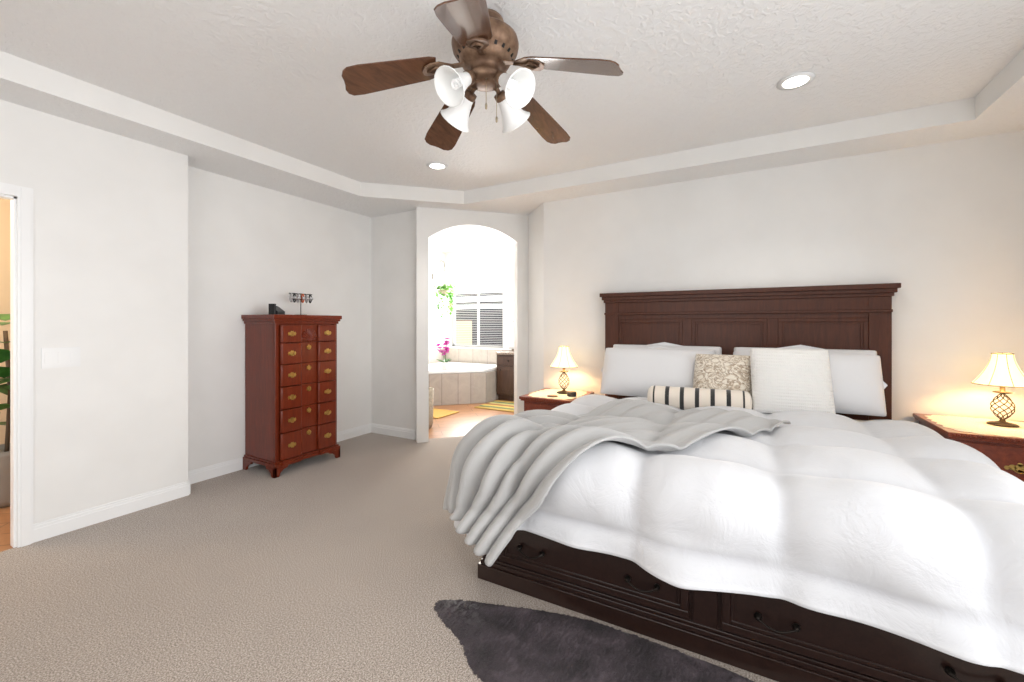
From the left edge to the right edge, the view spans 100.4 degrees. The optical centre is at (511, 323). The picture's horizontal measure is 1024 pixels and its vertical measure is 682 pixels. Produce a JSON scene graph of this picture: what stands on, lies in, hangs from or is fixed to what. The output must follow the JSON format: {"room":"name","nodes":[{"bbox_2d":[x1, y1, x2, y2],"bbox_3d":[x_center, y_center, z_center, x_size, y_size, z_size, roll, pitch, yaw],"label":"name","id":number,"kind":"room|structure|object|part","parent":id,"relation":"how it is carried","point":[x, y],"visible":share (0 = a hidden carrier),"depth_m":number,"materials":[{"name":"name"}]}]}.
{"room":"bedroom","nodes":[
{"label":"bedroom","id":0,"kind":"room"},
{"bbox_2d":[0,198,9,443],"bbox_3d":[-4.680,0.000,2.820,0.120,2.600,2.794,0,0,29],"label":"wall","id":1,"kind":"structure","parent":0,"point":[4,256],"depth_m":3.53,"materials":[{"name":"beige paint"}]},
{"bbox_2d":[0,99,187,523],"bbox_3d":[-3.132,-0.110,2.105,0.060,2.820,2.645,0,0,29],"label":"wall","id":2,"kind":"structure","parent":0,"point":[110,276],"depth_m":2.82,"materials":[{"name":"paint"}]},
{"bbox_2d":[0,182,32,547],"bbox_3d":[-3.099,0.249,2.135,0.088,2.102,0.944,0,0,29],"label":"door frame","id":3,"kind":"structure","parent":2,"relation":"attached to","point":[20,198],"depth_m":2.49,"materials":[{"name":"white wood"}]},
{"bbox_2d":[41,347,79,368],"bbox_3d":[-2.793,0.208,2.645,0.008,0.124,0.172,0,0,29],"label":"switch plate","id":4,"kind":"object","parent":2,"relation":"attached to","point":[59,357],"visible":1,"depth_m":2.64,"materials":[{"name":"white plastic"}]},
{"bbox_2d":[33,423,415,542],"bbox_3d":[0.300,1.248,2.934,5.620,0.105,3.749,0,0,29],"label":"baseboard","id":5,"kind":"structure","parent":2,"relation":"attached to","point":[47,529],"depth_m":3.04,"materials":[{"name":"white"}]},
{"bbox_2d":[0,399,513,551],"bbox_3d":[-1.786,1.332,4.306,3.900,0.056,8.200,0,0,29],"label":"floor","id":6,"kind":"structure","parent":0,"point":[465,419],"depth_m":5.59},
{"bbox_2d":[0,314,9,507],"bbox_3d":[-3.698,0.611,3.082,0.644,1.378,0.643,0,0,29],"label":"plant","id":7,"kind":"object","parent":6,"relation":"on","point":[5,454],"visible":0.35,"depth_m":3.02,"materials":[{"name":"green plant"}]},
{"bbox_2d":[433,408,458,418],"bbox_3d":[-1.168,1.294,6.216,0.630,0.012,0.500,0,0,29],"label":"bath rug","id":8,"kind":"object","parent":6,"relation":"on","point":[439,413],"visible":0.46,"depth_m":6.20,"materials":[{"name":"yellow fabric"}]},
{"bbox_2d":[429,348,509,405],"bbox_3d":[-1.059,0.888,7.452,1.518,0.824,1.588,0,0,29],"label":"tub","id":9,"kind":"object","parent":6,"relation":"on","point":[468,376],"visible":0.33,"depth_m":7.01,"materials":[{"name":"tile"}]},
{"bbox_2d":[434,338,451,369],"bbox_3d":[-1.084,0.482,6.961,0.282,0.521,0.295,0,0,29],"label":"orchid","id":10,"kind":"object","parent":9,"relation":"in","point":[445,364],"visible":1,"depth_m":6.93,"materials":[{"name":"pink plant"}]},
{"bbox_2d":[429,361,507,374],"bbox_3d":[-1.055,0.772,7.437,1.422,0.054,1.489,0,0,29],"label":"basin","id":11,"kind":"object","parent":9,"relation":"in","point":[455,368],"depth_m":7.13,"materials":[{"name":"white ceramic"}]},
{"bbox_2d":[474,400,513,411],"bbox_3d":[-0.042,1.294,6.700,0.870,0.012,0.680,0,0,29],"label":"bath rug","id":12,"kind":"object","parent":6,"relation":"on","point":[507,406],"visible":0.58,"depth_m":6.65,"materials":[{"name":"yellow fabric"}]},
{"bbox_2d":[496,353,513,400],"bbox_3d":[0.479,0.910,7.171,1.416,0.780,0.584,0,0,29],"label":"bathroom vanity","id":13,"kind":"object","parent":6,"relation":"on","point":[505,375],"depth_m":7.20,"materials":[{"name":"brown wood"}]},
{"bbox_2d":[496,349,513,357],"bbox_3d":[0.481,0.450,7.174,1.415,0.139,0.576,0,0,29],"label":"countertop","id":14,"kind":"structure","parent":13,"relation":"on","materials":[{"name":"stone"}]},
{"bbox_2d":[188,166,371,470],"bbox_3d":[-2.227,-0.110,4.284,0.130,2.820,2.245,0,0,29],"label":"wall","id":15,"kind":"structure","parent":0,"point":[251,246],"depth_m":3.90,"materials":[{"name":"paint"}]},
{"bbox_2d":[0,432,777,681],"bbox_3d":[-0.148,1.325,2.126,5.620,0.050,5.575,0,0,29],"label":"floor","id":16,"kind":"structure","parent":0,"point":[357,560],"depth_m":2.13,"materials":[{"name":"beige carpet"}]},
{"bbox_2d":[241,293,341,477],"bbox_3d":[-2.030,0.504,3.984,0.495,1.591,0.688,0,0,29],"label":"dresser","id":17,"kind":"object","parent":16,"relation":"on","point":[290,389],"visible":1,"depth_m":3.77,"materials":[{"name":"brown wood"}]},
{"bbox_2d":[429,387,433,427],"bbox_3d":[-1.164,1.060,5.367,0.355,0.480,0.360,0,0,29],"label":"wicker basket","id":18,"kind":"object","parent":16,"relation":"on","point":[431,396],"visible":0.19,"depth_m":5.30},
{"bbox_2d":[519,388,593,410],"bbox_3d":[0.438,0.984,4.080,0.528,0.632,0.605,0,0,29],"label":"nightstand","id":19,"kind":"object","parent":16,"relation":"on","point":[538,399],"visible":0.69,"depth_m":3.91,"materials":[{"name":"brown wood"}]},
{"bbox_2d":[550,346,577,393],"bbox_3d":[0.502,0.440,4.124,0.275,0.455,0.275,0,0,29],"label":"lamp","id":20,"kind":"object","parent":19,"relation":"on","point":[563,359],"visible":1,"depth_m":4.07,"materials":[{"name":"white fabric"}]},
{"bbox_3d":[0.502,0.314,4.124,0.275,0.200,0.275,0,0,29],"label":"lamp shade","id":21,"kind":"part","parent":20,"relation":"part of","materials":[{"name":"beige fabric"}]},
{"bbox_2d":[567,391,576,396],"bbox_3d":[0.553,0.647,3.947,0.088,0.040,0.088,0,0,29],"label":"smart speaker","id":22,"kind":"object","parent":19,"relation":"on","point":[571,393],"visible":1,"depth_m":3.91},
{"bbox_2d":[434,599,754,681],"bbox_3d":[0.486,1.292,1.490,1.939,0.012,0.512,0,0,29],"label":"rug","id":23,"kind":"object","parent":16,"relation":"on","point":[502,643],"visible":1,"depth_m":1.68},
{"bbox_2d":[443,283,1023,681],"bbox_3d":[1.242,0.505,2.548,2.498,1.590,2.513,0,0,29],"label":"bed","id":24,"kind":"object","parent":16,"relation":"on","point":[759,481],"visible":1,"depth_m":1.81,"materials":[{"name":"white fabric"}]},
{"bbox_2d":[443,398,790,566],"bbox_3d":[0.612,0.775,2.313,1.617,0.577,1.489,0,0,29],"label":"throw","id":25,"kind":"object","parent":24,"relation":"on","point":[619,482],"depth_m":1.90,"materials":[{"name":"grey fabric"}]},
{"bbox_3d":[1.820,0.505,3.592,2.184,1.590,0.128,0,0,29],"label":"headboard","id":26,"kind":"part","parent":24,"relation":"part of","materials":[{"name":"brown wood"}]},
{"bbox_3d":[1.280,1.085,2.618,2.124,0.430,2.175,0,0,29],"label":"frame","id":27,"kind":"part","parent":24,"relation":"part of","materials":[{"name":"brown wood"}]},
{"bbox_2d":[913,413,1023,481],"bbox_3d":[2.991,0.969,2.647,0.603,0.662,0.635,0,0,29],"label":"nightstand","id":28,"kind":"object","parent":16,"relation":"on","point":[1001,448],"visible":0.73,"depth_m":2.49,"materials":[{"name":"brown wood"}]},
{"bbox_2d":[971,353,1023,427],"bbox_3d":[3.091,0.409,2.689,0.275,0.455,0.275,0,0,29],"label":"lamp","id":29,"kind":"object","parent":28,"relation":"on","point":[1002,371],"visible":1,"depth_m":2.65,"materials":[{"name":"white fabric"}]},
{"bbox_3d":[3.091,0.284,2.688,0.275,0.200,0.275,0,0,29],"label":"lamp shade","id":30,"kind":"part","parent":29,"relation":"part of","materials":[{"name":"beige fabric"}]},
{"bbox_3d":[2.847,0.925,2.387,0.126,0.291,0.017,0,0,29],"label":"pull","id":31,"kind":"part","parent":28,"relation":"part of","materials":[{"name":"gold metal"}]},
{"bbox_2d":[372,210,415,429],"bbox_3d":[-1.353,-0.110,5.015,0.690,2.820,0.120,0,0,29],"label":"wall","id":32,"kind":"structure","parent":0,"point":[393,235],"depth_m":4.95,"materials":[{"name":"paint"}]},
{"bbox_2d":[429,249,444,348],"bbox_3d":[-2.245,-0.110,7.007,0.120,2.820,3.480,0,0,29],"label":"wall","id":33,"kind":"structure","parent":0,"point":[436,323],"depth_m":8.29,"materials":[{"name":"paint"}]},
{"bbox_2d":[432,261,455,316],"bbox_3d":[-1.297,-0.662,8.066,0.508,1.084,0.422,0,0,29],"label":"hanging plant","id":34,"kind":"object","parent":33,"relation":"hanging from","point":[446,291],"visible":1,"depth_m":8.00,"materials":[{"name":"green plant"}]},
{"bbox_2d":[429,228,513,252],"bbox_3d":[-0.523,-1.461,6.378,3.700,0.078,3.150,0,0,29],"label":"ceiling","id":35,"kind":"structure","parent":0,"point":[444,241],"depth_m":7.32,"materials":[{"name":"white paint"}]},
{"bbox_2d":[416,207,527,442],"bbox_3d":[-0.446,-0.110,4.904,1.280,2.820,0.140,0,0,-16],"label":"wall","id":36,"kind":"structure","parent":0,"point":[432,222],"depth_m":4.80,"materials":[{"name":"paint"}]},
{"bbox_2d":[445,246,513,349],"bbox_3d":[0.212,-0.110,7.726,3.720,2.820,0.120,0,0,29],"label":"wall","id":37,"kind":"structure","parent":0,"point":[482,266],"depth_m":8.06,"materials":[{"name":"paint"}]},
{"bbox_2d":[451,287,503,349],"bbox_3d":[-0.659,-0.137,8.186,1.218,1.226,0.100,0,0,29],"label":"window","id":38,"kind":"structure","parent":37,"relation":"in","point":[496,347],"depth_m":8.21,"materials":[{"name":"white"}]},
{"bbox_2d":[452,283,502,346],"bbox_3d":[-0.670,-0.164,8.167,1.168,1.167,0.044,0,0,29],"label":"window blinds","id":39,"kind":"object","parent":38,"relation":"attached to","point":[478,286],"visible":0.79,"depth_m":8.15,"materials":[{"name":"white plastic"}]},
{"bbox_2d":[508,319,513,348],"bbox_3d":[0.005,0.183,7.724,0.163,0.535,0.081,0,0,29],"label":"towel","id":40,"kind":"object","parent":37,"relation":"attached to","point":[510,338],"visible":0.79,"depth_m":7.71,"materials":[{"name":"white fabric"}]},
{"bbox_2d":[0,0,1023,217],"bbox_3d":[-0.148,-1.350,2.126,5.620,0.140,5.575,0,0,29],"label":"ceiling","id":41,"kind":"structure","parent":0,"point":[254,92],"depth_m":2.54,"materials":[{"name":"white paint"}]},
{"bbox_2d":[427,162,447,169],"bbox_3d":[-0.670,-1.414,3.824,0.190,0.008,0.190,0,0,29],"label":"recessed light","id":42,"kind":"object","parent":41,"relation":"in","point":[437,165],"visible":1,"depth_m":3.82,"materials":[{"name":"white"}]},
{"bbox_2d":[342,0,622,150],"bbox_3d":[-0.093,-1.179,2.004,1.195,0.479,1.210,0,0,29],"label":"ceiling fan","id":43,"kind":"object","parent":41,"relation":"hanging from","point":[485,44],"visible":1,"depth_m":1.91,"materials":[{"name":"brown wood"}]},
{"bbox_3d":[-0.125,-1.042,2.002,0.532,0.172,0.532,0,0,29],"label":"glass","id":44,"kind":"part","parent":43,"relation":"part of","materials":[{"name":"white glass"}]},
{"bbox_3d":[-0.095,-1.040,1.974,0.032,0.200,0.072,0,0,29],"label":"chain","id":45,"kind":"part","parent":43,"relation":"part of","materials":[{"name":"gold metal"}]},
{"bbox_2d":[777,72,814,89],"bbox_3d":[1.655,-1.414,2.490,0.190,0.008,0.190,0,0,29],"label":"recessed light","id":46,"kind":"object","parent":41,"relation":"in","point":[795,81],"visible":1,"depth_m":2.48,"materials":[{"name":"white"}]},
{"bbox_2d":[528,130,1023,423],"bbox_3d":[1.711,-0.110,3.822,4.015,2.820,0.145,0,0,29],"label":"wall","id":47,"kind":"structure","parent":0,"point":[936,230],"depth_m":3.27,"materials":[{"name":"paint"}]},
{"label":"outside","id":48,"kind":"structure","parent":0,"visible":0},
{"bbox_2d":[456,286,502,345],"bbox_3d":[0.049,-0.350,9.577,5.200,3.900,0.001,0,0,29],"label":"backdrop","id":49,"kind":"structure","parent":48,"point":[499,339],"depth_m":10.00,"materials":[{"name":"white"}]}
]}

